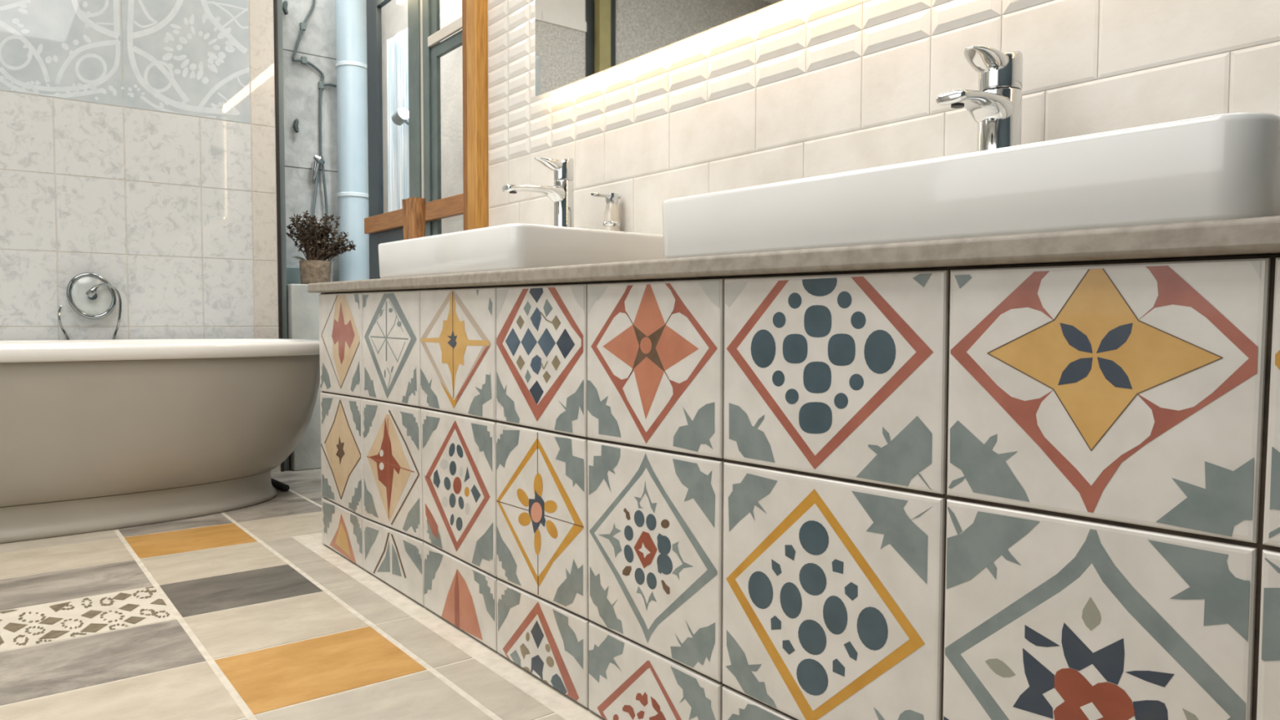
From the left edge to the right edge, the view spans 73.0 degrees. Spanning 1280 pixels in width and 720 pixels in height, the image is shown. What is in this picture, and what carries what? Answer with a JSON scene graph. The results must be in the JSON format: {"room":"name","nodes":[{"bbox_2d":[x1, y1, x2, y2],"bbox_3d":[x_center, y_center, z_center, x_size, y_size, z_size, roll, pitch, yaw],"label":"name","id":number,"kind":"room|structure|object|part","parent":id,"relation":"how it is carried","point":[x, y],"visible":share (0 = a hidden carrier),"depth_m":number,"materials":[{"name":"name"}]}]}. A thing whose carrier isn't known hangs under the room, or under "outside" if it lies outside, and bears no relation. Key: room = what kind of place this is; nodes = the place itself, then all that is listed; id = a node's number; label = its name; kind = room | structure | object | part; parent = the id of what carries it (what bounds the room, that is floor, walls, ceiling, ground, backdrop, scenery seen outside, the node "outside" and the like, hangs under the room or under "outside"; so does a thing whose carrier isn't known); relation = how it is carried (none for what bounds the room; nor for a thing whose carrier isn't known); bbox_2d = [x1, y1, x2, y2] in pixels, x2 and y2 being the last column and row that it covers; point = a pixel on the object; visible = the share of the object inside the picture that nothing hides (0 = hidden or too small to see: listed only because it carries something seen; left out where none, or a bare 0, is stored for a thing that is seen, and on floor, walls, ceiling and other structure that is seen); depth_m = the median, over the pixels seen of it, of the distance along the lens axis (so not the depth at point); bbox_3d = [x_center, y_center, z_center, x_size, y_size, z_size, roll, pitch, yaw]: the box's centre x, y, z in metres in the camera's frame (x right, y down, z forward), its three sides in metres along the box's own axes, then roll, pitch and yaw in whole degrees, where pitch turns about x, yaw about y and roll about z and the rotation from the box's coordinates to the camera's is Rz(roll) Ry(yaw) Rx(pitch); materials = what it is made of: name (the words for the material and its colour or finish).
{"room":"bathroom","nodes":[
{"label":"bathroom","id":0,"kind":"room"},
{"bbox_2d":[0,0,280,472],"bbox_3d":[-2.108,-0.836,3.424,1.265,2.800,0.072,-2,3,-38],"label":"wall","id":1,"kind":"structure","parent":0,"point":[138,137],"depth_m":3.48,"materials":[{"name":"tile"}]},
{"bbox_2d":[57,272,121,339],"bbox_3d":[-2.126,-0.199,3.345,0.210,0.277,0.092,-2,3,-38],"label":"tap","id":2,"kind":"object","parent":1,"relation":"attached to","point":[91,295],"visible":0.95,"depth_m":3.34,"materials":[{"name":"silver metal"}]},
{"bbox_3d":[-2.126,-0.248,3.353,0.032,0.032,0.075,-2,3,-38],"label":"stem","id":3,"kind":"part","parent":2,"relation":"part of","materials":[{"name":"silver metal"}]},
{"bbox_2d":[273,0,289,471],"bbox_3d":[-1.596,-0.877,3.828,0.039,2.748,0.064,-2,3,-38],"label":"trim","id":4,"kind":"structure","parent":1,"relation":"attached to","point":[277,4],"depth_m":3.81,"materials":[{"name":"black metal"}]},
{"bbox_2d":[0,338,319,363],"bbox_3d":[-2.031,0.164,2.930,1.842,0.446,0.848,-2,3,-38],"label":"bathtub rim","id":5,"kind":"object","parent":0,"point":[151,350],"depth_m":2.86,"materials":[{"name":"white ceramic"}]},
{"bbox_2d":[0,468,605,719],"bbox_3d":[-1.077,0.626,1.538,3.700,0.051,5.509,-2,3,-38],"label":"floor","id":6,"kind":"structure","parent":0,"point":[246,613],"depth_m":1.85,"materials":[{"name":"tile"}]},
{"bbox_2d":[0,338,319,543],"bbox_3d":[-2.031,0.239,2.933,1.842,0.596,0.848,-2,3,-38],"label":"bathtub","id":7,"kind":"object","parent":6,"relation":"on","point":[96,435],"visible":0.95,"depth_m":2.79,"materials":[{"name":"beige ceramic"}]},
{"bbox_2d":[335,0,369,281],"bbox_3d":[-1.396,-0.889,4.214,0.151,2.740,0.151,-2,3,-38],"label":"drain pipe","id":8,"kind":"object","parent":6,"relation":"on","point":[351,64],"visible":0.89,"depth_m":4.15,"materials":[{"name":"white plastic"}]},
{"bbox_2d":[319,253,1279,719],"bbox_3d":[0.102,0.224,1.624,0.487,0.755,2.816,-2,3,-38],"label":"vanity unit","id":9,"kind":"object","parent":6,"relation":"on","point":[1036,491],"visible":1,"depth_m":1.05,"materials":[{"name":"patterned ceramic tile"},{"name":"dark grout"}]},
{"bbox_2d":[307,215,1279,293],"bbox_3d":[0.100,-0.151,1.593,0.510,0.059,2.896,-2,3,-38],"label":"countertop","id":10,"kind":"structure","parent":9,"relation":"on","point":[1254,236],"depth_m":0.92,"materials":[{"name":"stone"}]},
{"bbox_2d":[286,209,355,284],"bbox_3d":[-1.464,-0.510,3.980,0.306,0.331,0.214,-2,3,-38],"label":"potted plant","id":11,"kind":"object","parent":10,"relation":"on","point":[316,244],"visible":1,"depth_m":3.93,"materials":[{"name":"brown plant"}]},
{"bbox_3d":[-1.486,-0.398,3.964,0.140,0.109,0.140,-2,3,-38],"label":"pot","id":12,"kind":"part","parent":11,"relation":"part of","materials":[{"name":"stone"}]},
{"bbox_2d":[402,197,425,239],"bbox_3d":[-0.732,-0.381,2.814,0.058,0.283,0.090,-2,3,-38],"label":"wood block","id":13,"kind":"object","parent":10,"relation":"on","point":[413,208],"visible":0.44,"depth_m":2.78,"materials":[{"name":"brown wood"}]},
{"bbox_2d":[377,223,665,278],"bbox_3d":[-0.298,-0.243,2.091,0.428,0.101,0.723,-2,3,-38],"label":"basin","id":14,"kind":"object","parent":10,"relation":"in","point":[508,246],"visible":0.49,"depth_m":1.81,"materials":[{"name":"white ceramic"}]},
{"bbox_2d":[502,157,573,227],"bbox_3d":[-0.250,-0.404,2.167,0.199,0.221,0.055,-2,3,-38],"label":"faucet","id":15,"kind":"object","parent":14,"relation":"on","point":[562,193],"visible":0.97,"depth_m":2.19,"materials":[{"name":"silver metal"}]},
{"bbox_3d":[-0.261,-0.417,2.158,0.170,0.046,0.046,-2,3,-38],"label":"spout","id":16,"kind":"part","parent":15,"relation":"part of","materials":[{"name":"silver metal"}]},
{"bbox_3d":[-0.225,-0.493,2.183,0.090,0.029,0.041,-2,3,-38],"label":"lever","id":17,"kind":"part","parent":15,"relation":"part of","materials":[{"name":"silver metal"}]},
{"bbox_2d":[591,191,621,231],"bbox_3d":[-0.086,-0.310,2.178,0.084,0.222,0.047,-2,3,-38],"label":"soap dispenser","id":18,"kind":"object","parent":10,"relation":"on","point":[611,222],"visible":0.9,"depth_m":2.17,"materials":[{"name":"silver metal"}]},
{"bbox_2d":[603,203,620,231],"bbox_3d":[-0.071,-0.299,2.190,0.043,0.200,0.043,-2,3,-38],"label":"bottle","id":19,"kind":"object","parent":18,"relation":"on","point":[611,222],"depth_m":2.17,"materials":[{"name":"clear glass"}]},
{"bbox_2d":[662,111,1279,258],"bbox_3d":[0.433,-0.186,1.157,0.428,0.102,0.802,-2,3,-38],"label":"basin","id":20,"kind":"object","parent":10,"relation":"in","point":[1225,166],"visible":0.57,"depth_m":0.88,"materials":[{"name":"white ceramic"}]},
{"bbox_2d":[936,45,1022,151],"bbox_3d":[0.494,-0.346,1.251,0.167,0.217,0.067,-2,3,-38],"label":"faucet","id":21,"kind":"object","parent":20,"relation":"on","point":[996,107],"visible":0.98,"depth_m":1.25,"materials":[{"name":"silver metal"}]},
{"bbox_3d":[0.480,-0.363,1.240,0.132,0.046,0.056,-2,3,-38],"label":"spout","id":22,"kind":"part","parent":21,"relation":"part of","materials":[{"name":"silver metal"}]},
{"bbox_3d":[0.502,-0.433,1.253,0.090,0.029,0.051,-2,3,-38],"label":"lever","id":23,"kind":"part","parent":21,"relation":"part of","materials":[{"name":"silver metal"}]},
{"bbox_2d":[282,0,338,281],"bbox_3d":[-1.563,-0.872,4.257,0.850,2.800,0.108,-2,3,-38],"label":"wall","id":24,"kind":"structure","parent":0,"point":[317,42],"depth_m":4.15,"materials":[{"name":"tile"}]},
{"bbox_2d":[282,0,288,14],"bbox_3d":[-1.663,-1.653,4.053,0.028,0.072,0.044,-1,3,-24],"label":"wall hook","id":25,"kind":"object","parent":24,"relation":"attached to","point":[285,3],"visible":0.97,"depth_m":4.04,"materials":[{"name":"silver metal"}]},
{"bbox_2d":[286,266,300,284],"bbox_3d":[-1.624,-0.397,4.136,0.258,0.089,0.041,-2,3,-38],"label":"trim","id":26,"kind":"structure","parent":24,"relation":"attached to","point":[293,273],"depth_m":4.10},
{"bbox_2d":[293,118,299,133],"bbox_3d":[-1.632,-1.113,4.103,0.028,0.070,0.043,-1,3,-25],"label":"wall hook","id":27,"kind":"object","parent":24,"relation":"attached to","point":[295,122],"visible":1,"depth_m":4.09,"materials":[{"name":"silver metal"}]},
{"bbox_2d":[286,284,321,471],"bbox_3d":[-1.539,0.071,4.046,0.258,0.835,0.321,-2,3,-38],"label":"wall","id":28,"kind":"structure","parent":24,"relation":"attached to","point":[303,306],"depth_m":3.88,"materials":[{"name":"stone"}]},
{"bbox_2d":[292,0,336,155],"bbox_3d":[-1.563,-1.387,4.152,0.208,0.804,0.018,-2,3,-38],"label":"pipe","id":29,"kind":"object","parent":24,"relation":"attached to","point":[302,24],"visible":0.99,"depth_m":4.15,"materials":[{"name":"grey metal"}]},
{"bbox_2d":[311,154,328,217],"bbox_3d":[-1.551,-0.770,4.164,0.066,0.430,0.073,1,3,9],"label":"shower","id":30,"kind":"object","parent":24,"relation":"attached to","point":[317,160],"visible":0.74,"depth_m":4.15,"materials":[{"name":"silver metal"}]},
{"bbox_3d":[-1.562,-0.920,4.165,0.041,0.117,0.056,-1,3,-24],"label":"handle","id":31,"kind":"part","parent":30,"relation":"part of","materials":[{"name":"silver metal"}]},
{"bbox_2d":[381,0,463,234],"bbox_3d":[-0.664,-0.839,3.568,0.080,2.800,2.102,-2,3,-38],"label":"wall","id":32,"kind":"structure","parent":0,"point":[394,15],"depth_m":3.70,"materials":[{"name":"beige paint"}]},
{"bbox_2d":[386,26,409,212],"bbox_3d":[-1.091,-0.533,4.006,0.024,1.948,0.354,-2,3,-38],"label":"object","id":33,"kind":"object","parent":32,"relation":"attached to","point":[397,95],"visible":0.24,"depth_m":4.01,"materials":[{"name":"white fabric"}]},
{"bbox_2d":[391,107,408,125],"bbox_3d":[-1.065,-1.093,3.889,0.091,0.074,0.077,-2,3,-38],"label":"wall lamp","id":34,"kind":"object","parent":32,"relation":"attached to","point":[401,115],"visible":0.86,"depth_m":3.86,"materials":[{"name":"white"}]},
{"bbox_2d":[487,0,1279,235],"bbox_3d":[0.235,-0.763,1.926,0.124,2.800,4.300,-2,3,-38],"label":"wall","id":35,"kind":"structure","parent":0,"point":[788,90],"depth_m":1.66,"materials":[{"name":"beige tile"}]},
{"bbox_2d":[364,0,488,279],"bbox_3d":[-0.802,-0.506,3.180,0.090,2.070,1.034,-2,3,-38],"label":"window","id":36,"kind":"structure","parent":35,"relation":"in","point":[425,49],"depth_m":3.09,"materials":[{"name":"brown wood"}]},
{"bbox_3d":[-0.986,-0.518,3.426,0.022,2.070,0.421,-2,3,-38],"label":"frame","id":37,"kind":"part","parent":36,"relation":"part of","materials":[{"name":"blue metal"}]},
{"bbox_3d":[-0.844,-0.533,3.200,0.024,0.064,0.903,-2,3,-38],"label":"rail","id":38,"kind":"part","parent":36,"relation":"part of","materials":[{"name":"brown wood"}]},
{"bbox_3d":[-0.643,-0.498,2.992,0.016,2.070,0.325,-2,3,-38],"label":"frame","id":39,"kind":"part","parent":36,"relation":"part of","materials":[{"name":"teal metal"}]},
{"bbox_3d":[-0.503,-0.489,2.798,0.090,2.070,0.064,-2,3,-38],"label":"post","id":40,"kind":"part","parent":36,"relation":"part of","materials":[{"name":"brown wood"}]},
{"bbox_2d":[535,0,786,97],"bbox_3d":[0.306,-1.029,1.675,0.028,0.646,1.937,-2,3,-38],"label":"mirror","id":41,"kind":"object","parent":35,"relation":"attached to","point":[576,40],"visible":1,"depth_m":2.15,"materials":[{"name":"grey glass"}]}
]}

